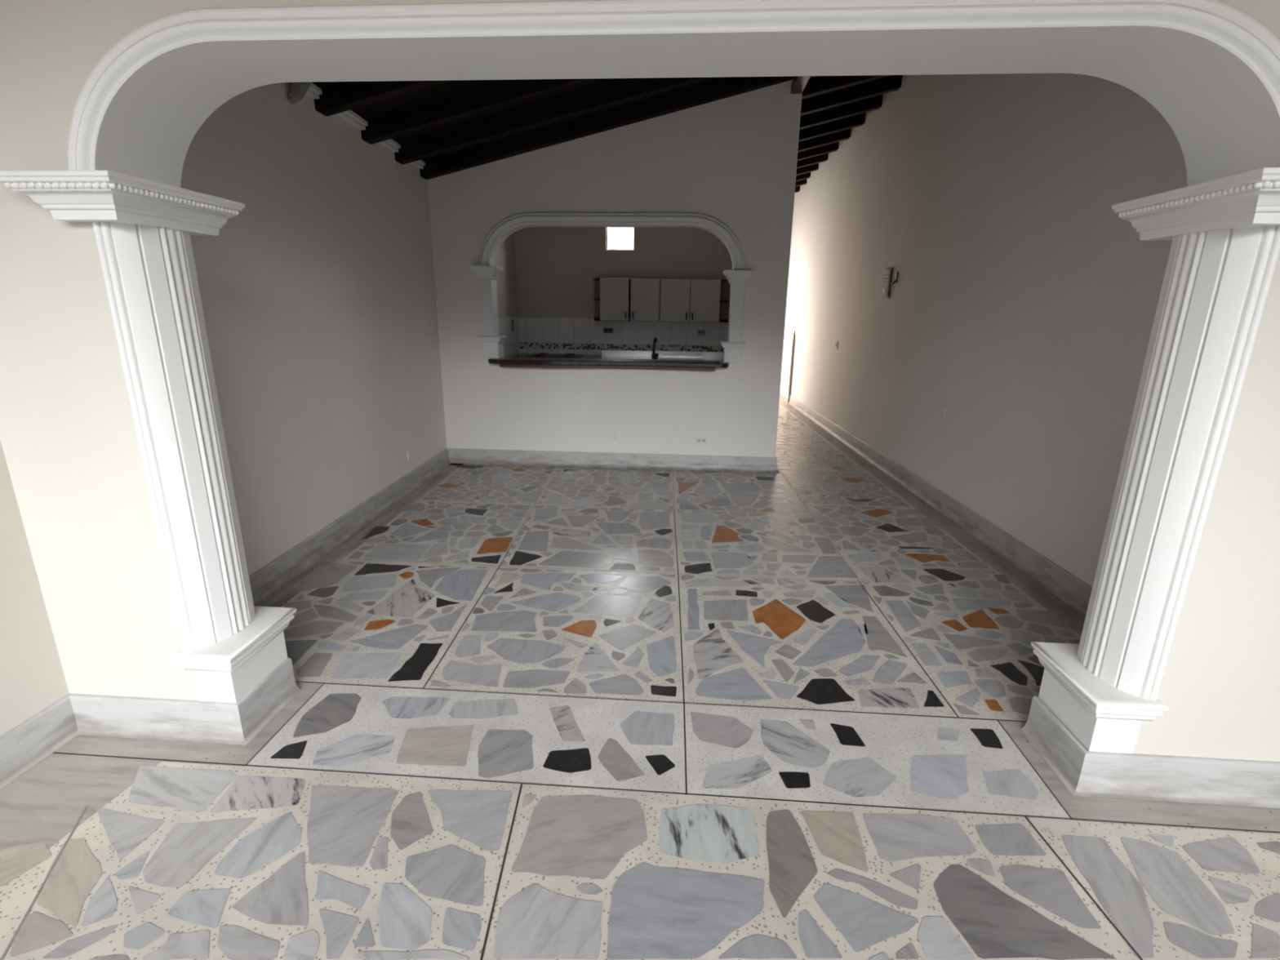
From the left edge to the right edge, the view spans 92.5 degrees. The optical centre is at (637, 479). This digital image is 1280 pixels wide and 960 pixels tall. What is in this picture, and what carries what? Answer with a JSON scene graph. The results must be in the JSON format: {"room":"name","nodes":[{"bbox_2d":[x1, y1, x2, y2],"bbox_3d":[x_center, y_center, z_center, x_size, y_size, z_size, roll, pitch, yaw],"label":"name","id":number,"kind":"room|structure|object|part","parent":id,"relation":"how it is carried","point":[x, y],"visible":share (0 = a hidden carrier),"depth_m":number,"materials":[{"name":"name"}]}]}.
{"room":"empty living room","nodes":[
{"label":"empty living room","id":0,"kind":"room"},
{"bbox_2d":[0,440,69,736],"bbox_3d":[-2.268,-0.266,-0.547,0.150,3.750,4.770,2,16,4],"label":"wall","id":1,"kind":"structure","parent":0,"point":[33,678],"depth_m":2.03,"materials":[{"name":"beige paint"}]},
{"bbox_2d":[0,448,450,790],"bbox_3d":[-1.756,0.727,2.631,0.814,0.145,7.225,2,16,4],"label":"baseboard","id":2,"kind":"structure","parent":1,"relation":"attached to","point":[30,742],"depth_m":2.20,"materials":[{"name":"stone"}]},
{"bbox_2d":[180,82,446,575],"bbox_3d":[-2.033,-1.032,4.003,0.150,2.794,3.847,1,16,2],"label":"wall","id":3,"kind":"structure","parent":0,"point":[318,297],"depth_m":3.69,"materials":[{"name":"beige paint"}]},
{"bbox_2d":[284,81,310,104],"bbox_3d":[-1.898,-2.210,3.521,0.096,0.167,0.311,2,16,4],"label":"wall spotlight","id":4,"kind":"object","parent":3,"relation":"attached to","point":[297,91],"visible":0.74,"depth_m":3.41,"materials":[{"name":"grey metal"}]},
{"bbox_2d":[305,81,425,168],"bbox_3d":[-1.917,-2.291,3.606,0.055,0.155,3.767,1,16,2],"label":"trim","id":5,"kind":"structure","parent":3,"relation":"attached to","point":[313,91],"depth_m":4.11,"materials":[{"name":"white paint"}]},
{"bbox_2d":[407,449,410,460],"bbox_3d":[-1.932,-0.208,5.171,0.012,0.085,0.045,2,16,4],"label":"wall socket","id":6,"kind":"object","parent":3,"relation":"attached to","point":[408,451],"visible":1,"depth_m":5.16,"materials":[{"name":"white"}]},
{"bbox_2d":[494,232,519,358],"bbox_3d":[-1.821,-2.007,7.231,0.150,2.950,2.785,2,16,4],"label":"wall","id":7,"kind":"structure","parent":0,"point":[506,285],"depth_m":7.90,"materials":[{"name":"paint"}]},
{"bbox_2d":[511,320,514,332],"bbox_3d":[-1.668,-2.053,8.167,0.015,0.160,0.060,2,16,4],"label":"gas valve","id":8,"kind":"object","parent":7,"relation":"attached to","point":[513,329],"visible":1,"depth_m":8.15,"materials":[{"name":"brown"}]},
{"bbox_2d":[311,75,818,160],"bbox_3d":[0.419,-3.213,4.959,5.500,1.513,7.195,2,16,4],"label":"ceiling","id":9,"kind":"structure","parent":0,"point":[448,88],"depth_m":4.50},
{"bbox_2d":[314,80,450,116],"bbox_3d":[0.243,-2.717,3.434,4.363,1.158,0.085,2,16,4],"label":"rafter","id":10,"kind":"object","parent":9,"relation":"attached to","point":[338,97],"visible":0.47,"depth_m":3.65,"materials":[{"name":"brown wood"}]},
{"bbox_2d":[360,78,602,144],"bbox_3d":[0.263,-2.859,4.008,4.360,1.157,0.085,2,16,4],"label":"rafter","id":11,"kind":"object","parent":9,"relation":"attached to","point":[503,93],"visible":0.51,"depth_m":4.17,"materials":[{"name":"brown wood"}]},
{"bbox_2d":[394,77,714,164],"bbox_3d":[0.281,-2.991,4.542,4.356,1.156,0.085,2,16,4],"label":"rafter","id":12,"kind":"object","parent":9,"relation":"attached to","point":[628,90],"visible":0.54,"depth_m":4.64,"materials":[{"name":"brown wood"}]},
{"bbox_2d":[419,75,795,179],"bbox_3d":[0.298,-3.114,5.042,4.353,1.156,0.085,2,16,4],"label":"rafter","id":13,"kind":"object","parent":9,"relation":"attached to","point":[727,86],"visible":0.65,"depth_m":5.09,"materials":[{"name":"brown wood"}]},
{"bbox_2d":[797,142,839,160],"bbox_3d":[2.084,-4.215,7.935,0.975,0.352,0.085,2,16,4],"label":"rafter","id":14,"kind":"object","parent":9,"relation":"attached to","point":[833,147],"visible":0.27,"depth_m":7.88,"materials":[{"name":"brown wood"}]},
{"bbox_2d":[797,128,851,152],"bbox_3d":[2.059,-4.094,7.450,0.995,0.356,0.085,2,16,4],"label":"rafter","id":15,"kind":"object","parent":9,"relation":"attached to","point":[832,138],"visible":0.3,"depth_m":7.39,"materials":[{"name":"brown wood"}]},
{"bbox_2d":[798,112,866,142],"bbox_3d":[2.033,-3.966,6.941,1.016,0.361,0.085,2,16,4],"label":"rafter","id":16,"kind":"object","parent":9,"relation":"attached to","point":[858,120],"visible":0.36,"depth_m":6.89,"materials":[{"name":"brown wood"}]},
{"bbox_2d":[799,93,883,129],"bbox_3d":[2.006,-3.837,6.428,1.037,0.366,0.085,2,16,4],"label":"rafter","id":17,"kind":"object","parent":9,"relation":"attached to","point":[874,103],"visible":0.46,"depth_m":6.38,"materials":[{"name":"brown wood"}]},
{"bbox_2d":[801,75,890,99],"bbox_3d":[1.953,-3.582,5.410,1.079,0.376,0.085,2,16,4],"label":"rafter","id":18,"kind":"object","parent":9,"relation":"attached to","point":[820,85],"visible":0.32,"depth_m":5.41,"materials":[{"name":"brown wood"}]},
{"bbox_2d":[800,75,902,115],"bbox_3d":[1.980,-3.711,5.924,1.058,0.371,0.085,2,16,4],"label":"rafter","id":19,"kind":"object","parent":9,"relation":"attached to","point":[891,83],"visible":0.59,"depth_m":5.88,"materials":[{"name":"brown wood"}]},
{"bbox_2d":[426,80,802,457],"bbox_3d":[-0.278,-1.812,5.649,3.256,3.458,0.142,2,16,4],"label":"wall","id":20,"kind":"structure","parent":0,"point":[732,160],"depth_m":5.55,"materials":[{"name":"beige paint"}]},
{"bbox_2d":[469,265,506,358],"bbox_3d":[-1.398,-1.570,5.768,0.249,0.830,0.242,2,16,4],"label":"pilaster","id":21,"kind":"object","parent":20,"relation":"attached to","point":[492,343],"visible":1,"depth_m":5.73,"materials":[{"name":"white paint"}]},
{"bbox_2d":[488,356,728,370],"bbox_3d":[-0.285,-1.099,5.803,2.235,0.070,0.347,2,16,4],"label":"countertop","id":22,"kind":"structure","parent":20,"relation":"attached to","point":[507,362],"depth_m":5.69,"materials":[{"name":"stone"}]},
{"bbox_3d":[-0.291,-1.055,5.721,2.011,0.029,0.121,2,16,4],"label":"edge moulding","id":23,"kind":"part","parent":22,"relation":"part of","materials":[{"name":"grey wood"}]},
{"bbox_2d":[478,212,745,268],"bbox_3d":[-0.250,-2.138,5.465,2.425,0.465,0.044,2,16,4],"label":"trim","id":24,"kind":"structure","parent":20,"relation":"attached to","point":[725,233],"depth_m":5.41,"materials":[{"name":"white paint"}]},
{"bbox_2d":[447,448,778,472],"bbox_3d":[-0.267,-0.210,6.069,3.282,0.145,0.188,2,16,4],"label":"baseboard","id":25,"kind":"structure","parent":20,"relation":"attached to","point":[456,455],"depth_m":6.00,"materials":[{"name":"grey stone"}]},
{"bbox_2d":[612,435,616,439],"bbox_3d":[-0.230,-0.410,5.954,0.034,0.050,0.012,2,16,4],"label":"socket","id":26,"kind":"object","parent":20,"relation":"attached to","point":[614,437],"visible":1,"depth_m":5.95,"materials":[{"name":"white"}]},
{"bbox_2d":[694,436,706,444],"bbox_3d":[0.607,-0.377,5.902,0.115,0.072,0.012,2,16,4],"label":"wall socket","id":27,"kind":"object","parent":20,"relation":"attached to","point":[699,440],"visible":1,"depth_m":5.90,"materials":[{"name":"white plastic"}]},
{"bbox_2d":[720,270,752,362],"bbox_3d":[0.891,-1.491,5.622,0.249,0.810,0.242,2,16,4],"label":"pilaster","id":28,"kind":"object","parent":20,"relation":"attached to","point":[732,348],"visible":0.99,"depth_m":5.58,"materials":[{"name":"white paint"}]},
{"bbox_2d":[790,75,810,93],"bbox_3d":[1.177,-2.768,3.247,0.090,0.148,3.763,2,16,4],"label":"support beam","id":29,"kind":"structure","parent":20,"relation":"attached to","point":[798,83],"depth_m":4.90,"materials":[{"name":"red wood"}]},
{"bbox_2d":[608,226,633,249],"bbox_3d":[1.025,-3.968,13.571,5.450,3.400,0.150,2,16,4],"label":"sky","id":30,"kind":"structure","parent":0,"point":[619,237],"depth_m":13.25,"materials":[{"name":"beige paint"}]},
{"bbox_2d":[514,226,732,355],"bbox_3d":[-0.105,-2.514,8.330,3.100,3.379,0.140,2,16,4],"label":"wall","id":31,"kind":"structure","parent":0,"point":[557,268],"depth_m":8.16,"materials":[{"name":"paint"}]},
{"bbox_2d":[593,278,599,320],"bbox_3d":[-0.546,-2.399,8.160,0.121,0.534,0.309,2,16,4],"label":"corner shelf","id":32,"kind":"object","parent":31,"relation":"attached to","point":[597,281],"visible":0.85,"depth_m":8.29,"materials":[{"name":"black wood"}]},
{"bbox_2d":[603,328,613,333],"bbox_3d":[-0.408,-2.046,8.394,0.130,0.070,0.012,2,16,4],"label":"socket","id":33,"kind":"object","parent":31,"relation":"attached to","point":[605,330],"visible":1,"depth_m":8.39,"materials":[{"name":"brown plastic"}]},
{"bbox_2d":[497,316,728,356],"bbox_3d":[-0.206,-1.631,7.191,3.100,0.485,2.535,2,16,4],"label":"backsplash","id":34,"kind":"structure","parent":31,"relation":"attached to","point":[526,329],"depth_m":8.39,"materials":[{"name":"tile"}]},
{"bbox_2d":[606,226,634,250],"bbox_3d":[-0.231,-3.238,8.107,0.375,0.390,0.040,2,16,4],"label":"window","id":35,"kind":"structure","parent":31,"relation":"in","point":[606,227],"depth_m":8.12,"materials":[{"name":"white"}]},
{"bbox_2d":[519,342,723,351],"bbox_3d":[-0.116,-1.824,8.439,3.092,0.081,0.004,2,16,4],"label":"trim","id":36,"kind":"structure","parent":31,"relation":"attached to","point":[522,345],"depth_m":8.44,"materials":[{"name":"tile"}]},
{"bbox_2d":[600,278,660,321],"bbox_3d":[-0.098,-2.375,8.095,0.777,0.533,0.383,2,16,4],"label":"upper cabinet","id":37,"kind":"object","parent":31,"relation":"attached to","point":[638,300],"visible":0.98,"depth_m":7.95,"materials":[{"name":"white wood"}]},
{"bbox_3d":[-0.308,-2.342,7.965,0.374,0.527,0.018,2,16,4],"label":"door","id":38,"kind":"part","parent":37,"relation":"part of","materials":[{"name":"grey laminate"}]},
{"bbox_3d":[0.090,-2.329,7.939,0.374,0.527,0.018,2,16,4],"label":"door","id":39,"kind":"part","parent":37,"relation":"part of","materials":[{"name":"grey laminate"}]},
{"bbox_2d":[659,278,720,322],"bbox_3d":[0.681,-2.351,8.044,0.769,0.533,0.383,2,16,4],"label":"upper cabinet","id":40,"kind":"object","parent":31,"relation":"attached to","point":[697,300],"visible":1,"depth_m":7.89,"materials":[{"name":"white wood"}]},
{"bbox_3d":[0.477,-2.318,7.914,0.378,0.527,0.018,2,16,4],"label":"door","id":41,"kind":"part","parent":40,"relation":"part of","materials":[{"name":"grey laminate"}]},
{"bbox_3d":[0.863,-2.306,7.889,0.378,0.527,0.018,2,16,4],"label":"door","id":42,"kind":"part","parent":40,"relation":"part of","materials":[{"name":"grey laminate"}]},
{"bbox_2d":[697,329,706,335],"bbox_3d":[0.862,-2.000,8.314,0.115,0.070,0.012,2,16,4],"label":"socket","id":43,"kind":"object","parent":31,"relation":"attached to","point":[700,332],"visible":1,"depth_m":8.31,"materials":[{"name":"grey plastic"}]},
{"bbox_2d":[719,279,730,322],"bbox_3d":[1.142,-2.348,8.050,0.146,0.534,0.309,2,16,4],"label":"corner shelf","id":44,"kind":"object","parent":31,"relation":"attached to","point":[725,285],"visible":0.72,"depth_m":8.18,"materials":[{"name":"black wood"}]},
{"bbox_2d":[0,393,1279,959],"bbox_3d":[0.434,0.115,5.202,5.700,0.002,18.400,2,16,4],"label":"floor","id":45,"kind":"structure","parent":0,"point":[538,713],"depth_m":2.04,"materials":[{"name":"beige stone"}]},
{"bbox_2d":[0,169,297,702],"bbox_3d":[-1.537,0.001,2.105,0.361,1.834,0.524,2,16,4],"label":"pilaster","id":46,"kind":"object","parent":45,"relation":"on","point":[238,642],"visible":1,"depth_m":1.97,"materials":[{"name":"white paint"}]},
{"bbox_2d":[512,350,724,362],"bbox_3d":[-0.147,-1.245,8.293,3.082,0.953,0.586,2,16,4],"label":"countertop","id":47,"kind":"structure","parent":45,"relation":"on","point":[615,354],"depth_m":8.39,"materials":[{"name":"stone"}]},
{"bbox_2d":[525,352,582,358],"bbox_3d":[-1.123,-1.682,8.261,0.690,0.036,0.460,2,16,4],"label":"cooktop","id":48,"kind":"object","parent":47,"relation":"in","point":[541,354],"visible":0.99,"depth_m":8.12,"materials":[{"name":"black metal"}]},
{"bbox_2d":[651,337,657,357],"bbox_3d":[0.228,-1.791,8.282,0.095,0.268,0.131,2,16,4],"label":"tap","id":49,"kind":"object","parent":47,"relation":"on","point":[653,354],"visible":1,"depth_m":8.32,"materials":[{"name":"black metal"}]},
{"bbox_3d":[0.232,-1.811,8.271,0.038,0.224,0.126,-5,17,-20],"label":"spout","id":50,"kind":"part","parent":49,"relation":"part of","materials":[{"name":"black plastic"}]},
{"bbox_2d":[658,358,703,359],"bbox_3d":[0.572,-1.509,8.122,0.600,0.170,0.340,2,16,4],"label":"sink","id":51,"kind":"object","parent":47,"relation":"in","point":[659,358],"depth_m":8.26,"materials":[{"name":"metal"}]},
{"bbox_2d":[1031,167,1279,753],"bbox_3d":[1.613,0.097,1.901,0.361,1.834,0.524,2,16,4],"label":"pilaster","id":52,"kind":"object","parent":45,"relation":"on","point":[1215,228],"visible":1,"depth_m":1.78,"materials":[{"name":"white paint"}]},
{"bbox_2d":[0,0,1279,761],"bbox_3d":[0.289,-0.881,1.727,5.200,3.780,0.290,2,16,4],"label":"wall","id":53,"kind":"structure","parent":0,"point":[68,439],"depth_m":1.77,"materials":[{"name":"beige paint"}]},
{"bbox_2d":[67,0,1279,170],"bbox_3d":[0.040,-0.969,1.556,3.258,0.434,0.035,2,16,4],"label":"trim","id":54,"kind":"structure","parent":53,"relation":"attached to","point":[1220,26],"depth_m":1.50,"materials":[{"name":"white paint"}]},
{"bbox_2d":[1019,696,1279,808],"bbox_3d":[2.065,0.929,2.078,1.292,0.145,0.328,2,16,4],"label":"baseboard","id":55,"kind":"structure","parent":53,"relation":"attached to","point":[1083,772],"depth_m":1.97,"materials":[{"name":"stone"}]},
{"bbox_2d":[779,184,806,398],"bbox_3d":[2.803,-3.532,11.637,0.150,3.638,3.559,1,16,1],"label":"wall","id":56,"kind":"structure","parent":0,"point":[799,197],"depth_m":10.68,"materials":[{"name":"beige paint"}]},
{"bbox_2d":[791,73,1187,586],"bbox_3d":[2.546,-2.035,5.809,0.150,3.871,8.503,1,16,1],"label":"wall","id":57,"kind":"structure","parent":0,"point":[1020,304],"depth_m":4.11,"materials":[{"name":"beige paint"}]},
{"bbox_2d":[787,330,795,403],"bbox_3d":[2.565,-1.875,10.215,0.050,1.198,0.050,2,16,4],"label":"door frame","id":58,"kind":"structure","parent":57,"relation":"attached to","point":[793,337],"depth_m":10.20,"materials":[{"name":"brown"}]},
{"bbox_2d":[835,340,838,349],"bbox_3d":[2.509,-1.708,7.748,0.012,0.105,0.100,2,16,4],"label":"light switch","id":59,"kind":"object","parent":57,"relation":"attached to","point":[837,341],"visible":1,"depth_m":7.74,"materials":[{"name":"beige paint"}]},
{"bbox_2d":[881,266,893,298],"bbox_3d":[2.458,-1.944,6.063,0.036,0.293,0.190,1,16,1],"label":"intercom","id":60,"kind":"object","parent":57,"relation":"attached to","point":[887,277],"visible":1,"depth_m":6.02,"materials":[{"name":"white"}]},
{"bbox_3d":[2.455,-1.944,6.064,0.018,0.253,0.140,1,16,1],"label":"panel","id":61,"kind":"part","parent":60,"relation":"part of","materials":[{"name":"beige paint"}]},
{"bbox_2d":[890,271,897,284],"bbox_3d":[2.452,-1.925,5.860,0.038,0.121,0.066,2,16,4],"label":"wall hook","id":62,"kind":"object","parent":57,"relation":"attached to","point":[896,273],"visible":1,"depth_m":5.84,"materials":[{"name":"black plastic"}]},
{"bbox_3d":[2.464,-1.930,5.840,0.012,0.100,0.033,2,16,4],"label":"hook plate","id":63,"kind":"part","parent":62,"relation":"part of","materials":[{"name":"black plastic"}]},
{"bbox_2d":[786,395,1092,617],"bbox_3d":[2.426,-0.251,6.337,0.046,0.145,8.547,1,16,1],"label":"baseboard","id":64,"kind":"structure","parent":57,"relation":"attached to","point":[1070,589],"depth_m":4.28,"materials":[{"name":"grey stone"}]},
{"bbox_2d":[939,404,946,416],"bbox_3d":[2.410,-0.553,4.840,0.012,0.085,0.085,2,16,4],"label":"wall socket","id":65,"kind":"object","parent":57,"relation":"attached to","point":[943,409],"visible":1,"depth_m":4.82,"materials":[{"name":"beige paint"}]},
{"bbox_3d":[2.596,-5.062,10.604,2.000,0.635,4.950,2,16,4],"label":"ceiling","id":66,"kind":"structure","parent":0,"visible":0},
{"bbox_2d":[795,186,799,192],"bbox_3d":[2.173,-4.822,10.387,1.099,0.381,0.085,2,16,4],"label":"rafter","id":67,"kind":"object","parent":66,"relation":"attached to","point":[797,188],"visible":0.05,"depth_m":10.29,"materials":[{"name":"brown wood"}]},
{"bbox_2d":[795,178,807,186],"bbox_3d":[2.144,-4.681,9.825,1.122,0.387,0.085,2,16,4],"label":"rafter","id":68,"kind":"object","parent":66,"relation":"attached to","point":[802,182],"visible":0.06,"depth_m":9.74,"materials":[{"name":"brown wood"}]},
{"bbox_2d":[795,172,810,181],"bbox_3d":[2.083,-4.559,9.374,1.066,0.373,0.085,2,16,4],"label":"rafter","id":69,"kind":"object","parent":66,"relation":"attached to","point":[806,175],"visible":0.1,"depth_m":9.29,"materials":[{"name":"brown wood"}]},
{"bbox_2d":[795,163,818,175],"bbox_3d":[2.059,-4.444,8.914,1.085,0.378,0.085,2,16,4],"label":"rafter","id":70,"kind":"object","parent":66,"relation":"attached to","point":[813,167],"visible":0.15,"depth_m":8.84,"materials":[{"name":"brown wood"}]},
{"bbox_2d":[796,153,828,168],"bbox_3d":[2.034,-4.321,8.424,1.105,0.383,0.085,2,16,4],"label":"rafter","id":71,"kind":"object","parent":66,"relation":"attached to","point":[824,157],"visible":0.2,"depth_m":8.35,"materials":[{"name":"brown wood"}]}
]}

